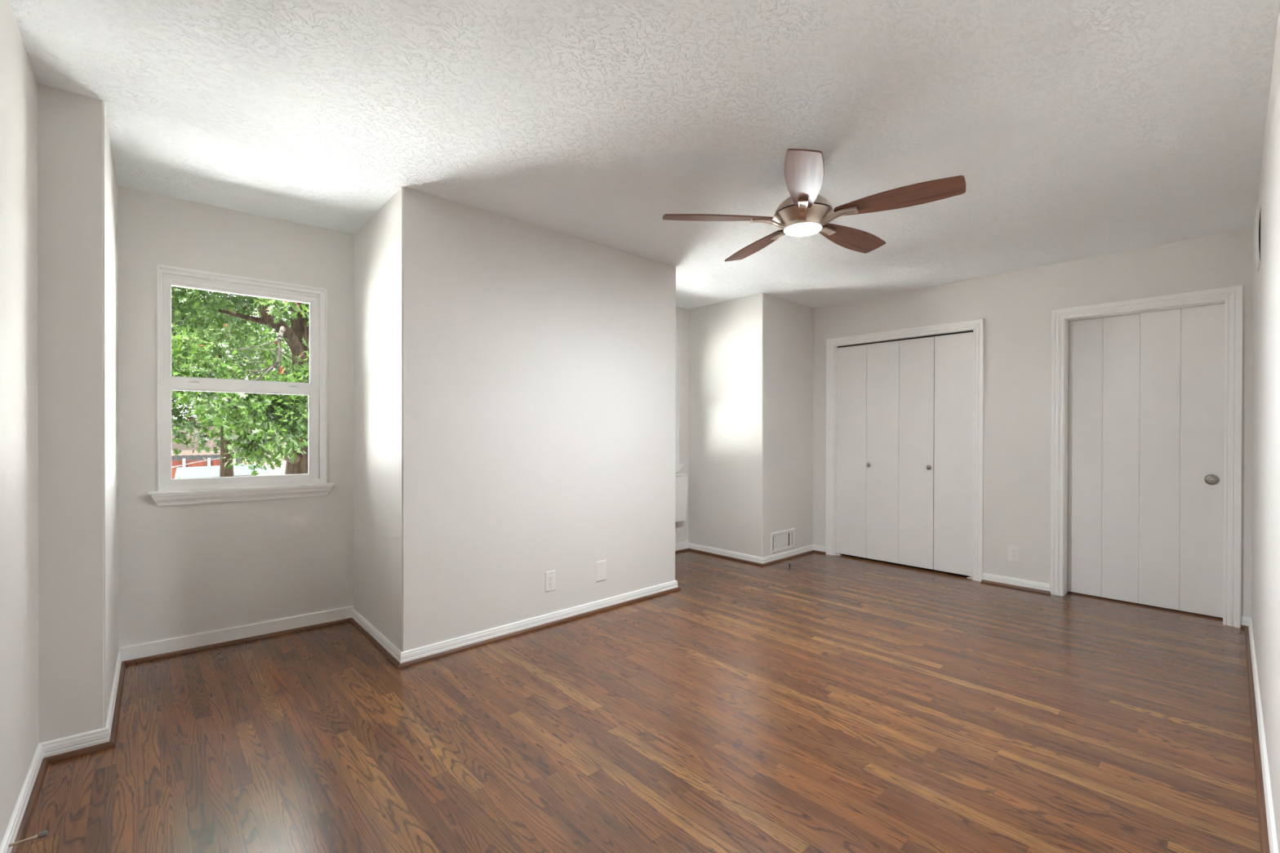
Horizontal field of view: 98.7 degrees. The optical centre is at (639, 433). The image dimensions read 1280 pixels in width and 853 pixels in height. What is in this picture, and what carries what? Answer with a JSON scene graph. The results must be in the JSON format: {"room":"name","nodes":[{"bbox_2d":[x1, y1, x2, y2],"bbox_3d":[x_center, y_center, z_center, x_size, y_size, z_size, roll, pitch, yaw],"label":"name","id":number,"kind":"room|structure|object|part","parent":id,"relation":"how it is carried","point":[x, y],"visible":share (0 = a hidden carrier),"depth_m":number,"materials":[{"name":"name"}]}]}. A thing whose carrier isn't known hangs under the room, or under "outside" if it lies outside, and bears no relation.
{"room":"empty bedroom","nodes":[
{"label":"empty bedroom","id":0,"kind":"room"},
{"bbox_2d":[0,0,38,847],"bbox_3d":[-1.536,-0.032,1.116,0.236,2.440,4.320,0,0,-42],"label":"wall","id":1,"kind":"structure","parent":0,"point":[19,375],"depth_m":1.67,"materials":[{"name":"paint"}]},
{"bbox_2d":[0,743,48,852],"bbox_3d":[-1.153,1.154,0.856,0.028,0.070,3.015,0,0,-41],"label":"baseboard","id":2,"kind":"structure","parent":1,"relation":"attached to","point":[20,820],"depth_m":1.70,"materials":[{"name":"paint"}]},
{"bbox_3d":[-1.145,1.180,0.855,0.016,0.018,3.003,0,0,-41],"label":"shoe molding","id":3,"kind":"part","parent":2,"relation":"part of","materials":[{"name":"brown wood"}]},
{"bbox_2d":[8,830,47,847],"bbox_3d":[-1.719,1.136,1.535,0.088,0.022,0.022,0,0,-42],"label":"door stop","id":4,"kind":"object","parent":1,"relation":"attached to","point":[44,833],"visible":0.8,"depth_m":1.54,"materials":[{"name":"silver metal"}]},
{"bbox_3d":[-1.724,1.136,1.531,0.066,0.012,0.012,0,0,-42],"label":"rod","id":5,"kind":"part","parent":4,"relation":"part of","materials":[{"name":"silver metal"}]},
{"bbox_2d":[37,83,118,743],"bbox_3d":[-2.458,-0.039,2.440,0.190,2.440,1.121,0,0,-42],"label":"wall","id":6,"kind":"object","parent":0,"point":[77,292],"visible":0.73,"depth_m":2.03,"materials":[{"name":"paint"}]},
{"bbox_2d":[40,728,115,763],"bbox_3d":[-2.073,1.148,2.028,0.202,0.070,0.028,0,0,-38],"label":"baseboard","id":7,"kind":"object","parent":6,"relation":"attached to","point":[82,744],"visible":0.93,"depth_m":2.03,"materials":[{"name":"paint"}]},
{"bbox_3d":[-2.064,1.174,2.027,0.190,0.018,0.016,0,0,-38],"label":"shoe molding","id":8,"kind":"part","parent":7,"relation":"part of","materials":[{"name":"brown wood"}]},
{"bbox_2d":[105,651,125,744],"bbox_3d":[-2.322,1.146,2.442,0.028,0.070,0.991,0,0,-41],"label":"baseboard","id":9,"kind":"structure","parent":6,"relation":"attached to","point":[112,722],"depth_m":2.36,"materials":[{"name":"paint"}]},
{"bbox_2d":[117,186,353,648],"bbox_3d":[-2.285,-0.042,3.202,1.086,2.440,0.155,0,0,-39],"label":"wall","id":10,"kind":"structure","parent":0,"point":[184,570],"depth_m":3.06,"materials":[{"name":"paint"}]},
{"bbox_2d":[118,605,353,665],"bbox_3d":[-2.229,1.134,3.136,1.086,0.088,0.028,0,0,-39],"label":"baseboard","id":11,"kind":"structure","parent":10,"relation":"attached to","point":[143,652],"depth_m":3.08,"materials":[{"name":"paint"}]},
{"bbox_2d":[146,264,334,506],"bbox_3d":[-2.256,-0.257,3.165,0.860,1.270,0.147,0,0,-39],"label":"window","id":12,"kind":"structure","parent":10,"relation":"in","point":[170,491],"depth_m":3.13,"materials":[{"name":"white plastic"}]},
{"bbox_3d":[-2.264,-0.004,3.157,0.723,0.554,0.033,0,0,-39],"label":"sash frame","id":13,"kind":"part","parent":12,"relation":"part of","materials":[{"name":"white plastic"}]},
{"bbox_3d":[-2.279,-0.561,3.187,0.720,0.574,0.043,0,0,-39],"label":"sash frame","id":14,"kind":"part","parent":12,"relation":"part of","materials":[{"name":"white plastic"}]},
{"bbox_2d":[353,186,675,652],"bbox_3d":[-0.848,-0.042,3.899,2.019,2.440,1.137,0,0,-42],"label":"wall","id":15,"kind":"structure","parent":0,"point":[514,381],"depth_m":3.23,"materials":[{"name":"paint"}]},
{"bbox_2d":[350,608,401,668],"bbox_3d":[-1.516,1.145,3.126,0.028,0.070,0.942,0,0,-41],"label":"baseboard","id":16,"kind":"structure","parent":15,"relation":"attached to","point":[383,644],"depth_m":3.07,"materials":[{"name":"paint"}]},
{"bbox_2d":[398,580,680,669],"bbox_3d":[-0.462,1.145,3.474,2.070,0.070,0.028,0,0,-43],"label":"baseboard","id":17,"kind":"structure","parent":15,"relation":"attached to","point":[423,654],"depth_m":3.27,"materials":[{"name":"paint"}]},
{"bbox_2d":[545,569,555,591],"bbox_3d":[-0.553,0.910,3.403,0.077,0.125,0.008,0,0,-42],"label":"power outlet","id":18,"kind":"object","parent":15,"relation":"attached to","point":[550,576],"visible":1,"depth_m":3.40,"materials":[{"name":"plastic"}]},
{"bbox_2d":[548,575,553,586],"bbox_3d":[-0.551,0.910,3.401,0.033,0.067,0.002,0,0,-43],"label":"receptacle","id":19,"kind":"object","parent":18,"relation":"attached to","point":[550,577],"depth_m":3.40,"materials":[{"name":"plastic"}]},
{"bbox_2d":[595,560,606,582],"bbox_3d":[-0.259,0.915,3.674,0.088,0.133,0.007,0,0,-42],"label":"blank wall plate","id":20,"kind":"object","parent":15,"relation":"attached to","point":[601,566],"visible":1,"depth_m":3.67,"materials":[{"name":"plastic"}]},
{"bbox_2d":[20,550,1261,852],"bbox_3d":[0.848,1.309,3.300,6.700,0.250,4.320,0,0,-42],"label":"floor","id":21,"kind":"structure","parent":0,"point":[820,703],"depth_m":2.20,"materials":[{"name":"brown wood"}]},
{"bbox_2d":[9,0,1279,309],"bbox_3d":[0.853,-1.346,3.290,6.700,0.180,4.320,0,0,-42],"label":"ceiling","id":22,"kind":"structure","parent":0,"point":[1074,130],"depth_m":2.17,"materials":[{"name":"white paint"}]},
{"bbox_2d":[662,148,965,261],"bbox_3d":[0.803,-1.101,2.607,1.249,0.304,1.280,0,0,-42],"label":"ceiling fan","id":23,"kind":"object","parent":22,"relation":"hanging from","point":[806,212],"visible":1,"depth_m":2.46,"materials":[{"name":"brown wood"}]},
{"bbox_3d":[0.364,-1.014,2.578,0.516,0.006,0.150,0,12,-2],"label":"blade","id":24,"kind":"part","parent":23,"relation":"part of","materials":[{"name":"brown wood"}]},
{"bbox_3d":[0.630,-1.014,2.972,0.150,0.006,0.516,-13,5,-19],"label":"blade","id":25,"kind":"part","parent":23,"relation":"part of","materials":[{"name":"brown wood"}]},
{"bbox_3d":[0.603,-0.992,2.588,0.162,0.040,0.041,0,5,-2],"label":"blade arm","id":26,"kind":"part","parent":23,"relation":"part of","materials":[{"name":"silver metal"}]},
{"bbox_3d":[0.713,-0.993,2.747,0.041,0.040,0.162,-5,2,-20],"label":"blade arm","id":27,"kind":"part","parent":23,"relation":"part of","materials":[{"name":"silver metal"}]},
{"bbox_2d":[784,222,821,235],"bbox_3d":[0.768,-0.957,2.592,0.169,0.016,0.169,0,0,-42],"label":"diffuser","id":28,"kind":"object","parent":23,"relation":"attached to","point":[790,228],"depth_m":2.56,"materials":[{"name":"white glass"}]},
{"bbox_3d":[0.720,-0.991,2.434,0.041,0.040,0.162,5,2,16],"label":"blade arm","id":29,"kind":"part","parent":23,"relation":"part of","materials":[{"name":"silver metal"}]},
{"bbox_3d":[0.656,-1.012,2.203,0.150,0.006,0.516,13,4,16],"label":"blade","id":30,"kind":"part","parent":23,"relation":"part of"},
{"bbox_3d":[0.899,-0.992,2.692,0.162,0.040,0.041,0,-5,-38],"label":"blade arm","id":31,"kind":"part","parent":23,"relation":"part of","materials":[{"name":"silver metal"}]},
{"bbox_3d":[0.903,-0.991,2.498,0.162,0.040,0.041,0,-5,34],"label":"blade arm","id":32,"kind":"part","parent":23,"relation":"part of","materials":[{"name":"silver metal"}]},
{"bbox_3d":[1.086,-1.013,2.841,0.516,0.006,0.150,0,-12,-38],"label":"blade","id":33,"kind":"part","parent":23,"relation":"part of","materials":[{"name":"brown wood"}]},
{"bbox_3d":[1.103,-1.011,2.365,0.516,0.006,0.150,0,-12,34],"label":"blade","id":34,"kind":"part","parent":23,"relation":"part of","materials":[{"name":"brown wood"}]},
{"bbox_2d":[675,306,688,543],"bbox_3d":[0.029,-0.045,5.261,1.114,2.440,0.158,0,0,-42],"label":"wall","id":35,"kind":"structure","parent":0,"point":[682,313],"depth_m":5.53,"materials":[{"name":"paint"}]},
{"bbox_2d":[675,343,684,471],"bbox_3d":[0.072,-0.260,5.237,0.860,1.270,0.150,0,0,-42],"label":"window","id":36,"kind":"structure","parent":35,"relation":"in","point":[678,466],"depth_m":5.46,"materials":[{"name":"white plastic"}]},
{"bbox_3d":[0.064,-0.296,5.248,0.786,1.198,0.122,0,0,-42],"label":"frame","id":37,"kind":"part","parent":36,"relation":"part of","materials":[{"name":"white plastic"}]},
{"bbox_2d":[676,521,682,532],"bbox_3d":[0.398,0.915,5.492,0.088,0.133,0.007,0,0,-42],"label":"blank wall plate","id":38,"kind":"object","parent":35,"relation":"attached to","point":[679,524],"visible":0.7,"depth_m":5.49,"materials":[{"name":"plastic"}]},
{"bbox_2d":[675,472,688,522],"bbox_3d":[0.133,0.620,5.167,0.800,0.468,0.130,0,0,-42],"label":"shelf","id":39,"kind":"object","parent":35,"relation":"attached to","point":[681,482],"visible":0.21,"depth_m":5.34,"materials":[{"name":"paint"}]},
{"bbox_2d":[675,541,688,553],"bbox_3d":[0.088,1.131,5.198,1.113,0.088,0.028,0,0,-42],"label":"baseboard","id":40,"kind":"structure","parent":35,"relation":"attached to","point":[682,546],"depth_m":5.50,"materials":[{"name":"paint"}]},
{"bbox_3d":[0.092,1.166,5.194,1.089,0.018,0.016,0,0,-42],"label":"shoe molding","id":41,"kind":"part","parent":40,"relation":"part of","materials":[{"name":"brown wood"}]},
{"bbox_2d":[688,293,813,557],"bbox_3d":[1.035,-0.044,5.626,0.865,2.440,1.127,0,0,-42],"label":"wall","id":42,"kind":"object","parent":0,"point":[751,357],"visible":0.85,"depth_m":5.21,"materials":[{"name":"paint"}]},
{"bbox_2d":[688,542,763,566],"bbox_3d":[0.792,1.141,5.234,0.028,0.070,0.921,0,0,-43],"label":"baseboard","id":43,"kind":"structure","parent":42,"relation":"attached to","point":[750,559],"depth_m":5.20,"materials":[{"name":"paint"}]},
{"bbox_2d":[770,528,795,554],"bbox_3d":[1.339,1.000,5.137,0.400,0.195,0.014,0,0,-42],"label":"air vent","id":44,"kind":"object","parent":42,"relation":"attached to","point":[782,540],"visible":1,"depth_m":5.13,"materials":[{"name":"plastic"}]},
{"bbox_2d":[762,544,813,566],"bbox_3d":[1.413,1.143,5.196,0.889,0.070,0.028,0,0,-42],"label":"baseboard","id":45,"kind":"object","parent":42,"relation":"attached to","point":[787,555],"visible":1,"depth_m":5.17,"materials":[{"name":"paint"}]},
{"bbox_2d":[813,227,1253,617],"bbox_3d":[2.791,-0.037,4.479,0.181,2.440,2.936,0,0,-42],"label":"wall","id":46,"kind":"structure","parent":0,"point":[1015,307],"depth_m":4.19,"materials":[{"name":"paint"}]},
{"bbox_2d":[813,544,825,554],"bbox_3d":[1.771,1.142,5.443,0.028,0.070,0.146,0,0,-42],"label":"baseboard","id":47,"kind":"structure","parent":46,"relation":"attached to","point":[817,548],"depth_m":5.44,"materials":[{"name":"paint"}]},
{"bbox_3d":[1.771,1.168,5.434,0.016,0.018,0.134,0,0,-42],"label":"shoe molding","id":48,"kind":"part","parent":47,"relation":"part of","materials":[{"name":"brown wood"}]},
{"bbox_2d":[825,318,984,582],"bbox_3d":[2.324,0.128,4.926,0.137,2.106,1.353,0,0,-42],"label":"door","id":49,"kind":"structure","parent":46,"relation":"in","point":[904,419],"depth_m":4.84,"materials":[{"name":"paint"}]},
{"bbox_3d":[2.025,0.162,5.252,0.035,1.994,0.296,0,0,-42],"label":"bifold panel","id":50,"kind":"part","parent":49,"relation":"part of","materials":[{"name":"paint"}]},
{"bbox_3d":[2.226,0.162,5.034,0.035,1.996,0.292,0,0,-42],"label":"bifold panel","id":51,"kind":"part","parent":49,"relation":"part of","materials":[{"name":"paint"}]},
{"bbox_3d":[2.424,0.164,4.819,0.035,1.994,0.288,0,0,-42],"label":"bifold panel","id":52,"kind":"part","parent":49,"relation":"part of","materials":[{"name":"paint"}]},
{"bbox_3d":[2.629,0.165,4.596,0.035,1.994,0.308,0,0,-42],"label":"bifold panel","id":53,"kind":"part","parent":49,"relation":"part of","materials":[{"name":"paint"}]},
{"bbox_2d":[1008,544,1019,562],"bbox_3d":[2.886,0.924,4.246,0.008,0.125,0.077,0,0,-43],"label":"power outlet","id":54,"kind":"object","parent":46,"relation":"attached to","point":[1013,550],"visible":1,"depth_m":4.24,"materials":[{"name":"plastic"}]},
{"bbox_2d":[1011,549,1016,558],"bbox_3d":[2.884,0.924,4.244,0.002,0.067,0.033,0,0,-43],"label":"receptacle","id":55,"kind":"object","parent":54,"relation":"attached to","point":[1013,551],"depth_m":4.24,"materials":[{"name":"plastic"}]},
{"bbox_2d":[981,573,1050,594],"bbox_3d":[2.886,1.149,4.231,0.030,0.070,0.454,0,0,-42],"label":"baseboard","id":56,"kind":"structure","parent":46,"relation":"attached to","point":[1024,584],"depth_m":4.22,"materials":[{"name":"paint"}]},
{"bbox_3d":[2.881,1.175,4.228,0.016,0.018,0.454,0,0,-43],"label":"shoe molding","id":57,"kind":"part","parent":56,"relation":"part of","materials":[{"name":"brown wood"}]},
{"bbox_2d":[1050,284,1243,628],"bbox_3d":[3.425,0.137,3.773,0.196,2.101,0.952,0,0,-42],"label":"door","id":58,"kind":"structure","parent":46,"relation":"in","point":[1146,426],"depth_m":3.76,"materials":[{"name":"paint"}]},
{"bbox_2d":[1240,616,1249,629],"bbox_3d":[3.695,1.154,3.352,0.028,0.070,0.042,0,0,-42],"label":"baseboard","id":59,"kind":"structure","parent":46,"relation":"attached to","point":[1244,620],"depth_m":3.36,"materials":[{"name":"paint"}]},
{"bbox_2d":[1251,4,1279,852],"bbox_3d":[2.288,-0.028,1.858,6.515,2.440,0.258,0,0,-42],"label":"wall","id":60,"kind":"structure","parent":0,"point":[1265,528],"depth_m":1.93,"materials":[{"name":"paint"}]},
{"bbox_2d":[1255,205,1260,271],"bbox_3d":[2.952,-0.927,2.626,0.200,0.264,0.011,0,0,-43],"label":"air vent","id":61,"kind":"object","parent":60,"relation":"in","point":[1258,224],"visible":0.97,"depth_m":2.56,"materials":[{"name":"plastic"}]},
{"bbox_2d":[1244,617,1278,852],"bbox_3d":[2.063,1.157,1.821,4.502,0.070,0.028,0,0,-43],"label":"baseboard","id":62,"kind":"structure","parent":60,"relation":"attached to","point":[1268,836],"depth_m":1.96,"materials":[{"name":"paint"}]},
{"label":"outside","id":63,"kind":"structure","parent":0,"visible":0},
{"bbox_3d":[-38.225,3.884,49.281,130.000,0.300,115.700,0,0,-42],"label":"ground","id":64,"kind":"structure","parent":63,"visible":0},
{"bbox_2d":[171,457,235,479],"bbox_3d":[-20.486,2.469,23.240,5.489,2.796,0.130,0,0,-42],"label":"fence","id":65,"kind":"object","parent":64,"relation":"on","point":[213,462],"visible":0.09,"depth_m":24.10,"materials":[{"name":"brown wood"}]},
{"bbox_3d":[-19.151,2.467,24.438,0.100,2.796,0.098,0,0,-42],"label":"post","id":66,"kind":"part","parent":65,"relation":"part of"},
{"bbox_2d":[174,463,280,479],"bbox_3d":[-15.098,2.535,20.082,3.000,2.708,2.400,0,0,-42],"label":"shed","id":67,"kind":"object","parent":64,"relation":"on","point":[201,472],"visible":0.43,"depth_m":19.87,"materials":[{"name":"white metal"}]},
{"bbox_2d":[171,419,286,479],"bbox_3d":[-24.909,1.558,29.875,22.100,4.550,8.900,0,0,-42],"label":"house","id":68,"kind":"structure","parent":64,"relation":"on","point":[188,455],"depth_m":28.07,"materials":[{"name":"paint"}]},
{"bbox_2d":[171,290,292,477],"bbox_3d":[-9.538,0.247,10.941,6.241,7.375,3.884,0,0,-42],"label":"shade tree","id":69,"kind":"object","parent":64,"relation":"on","point":[184,423],"visible":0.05,"depth_m":11.11,"materials":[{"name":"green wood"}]},
{"bbox_2d":[177,287,291,377],"bbox_3d":[-10.652,-2.900,15.959,10.941,13.628,4.917,0,0,-42],"label":"tree","id":70,"kind":"object","parent":64,"relation":"on","point":[251,297],"visible":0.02,"depth_m":14.91,"materials":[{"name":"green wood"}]},
{"bbox_2d":[171,285,309,475],"bbox_3d":[-6.550,-0.854,8.225,6.728,9.610,5.206,0,0,-10],"label":"oak tree","id":71,"kind":"object","parent":64,"relation":"on","point":[262,413],"visible":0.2,"depth_m":7.27,"materials":[{"name":"green plant"}]},
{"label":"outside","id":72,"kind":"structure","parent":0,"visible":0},
{"bbox_2d":[171,453,273,467],"bbox_3d":[-11.634,0.918,17.819,8.460,0.547,0.030,0,0,-42],"label":"overhead cable","id":73,"kind":"object","parent":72,"point":[273,454],"visible":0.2,"depth_m":16.36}
]}

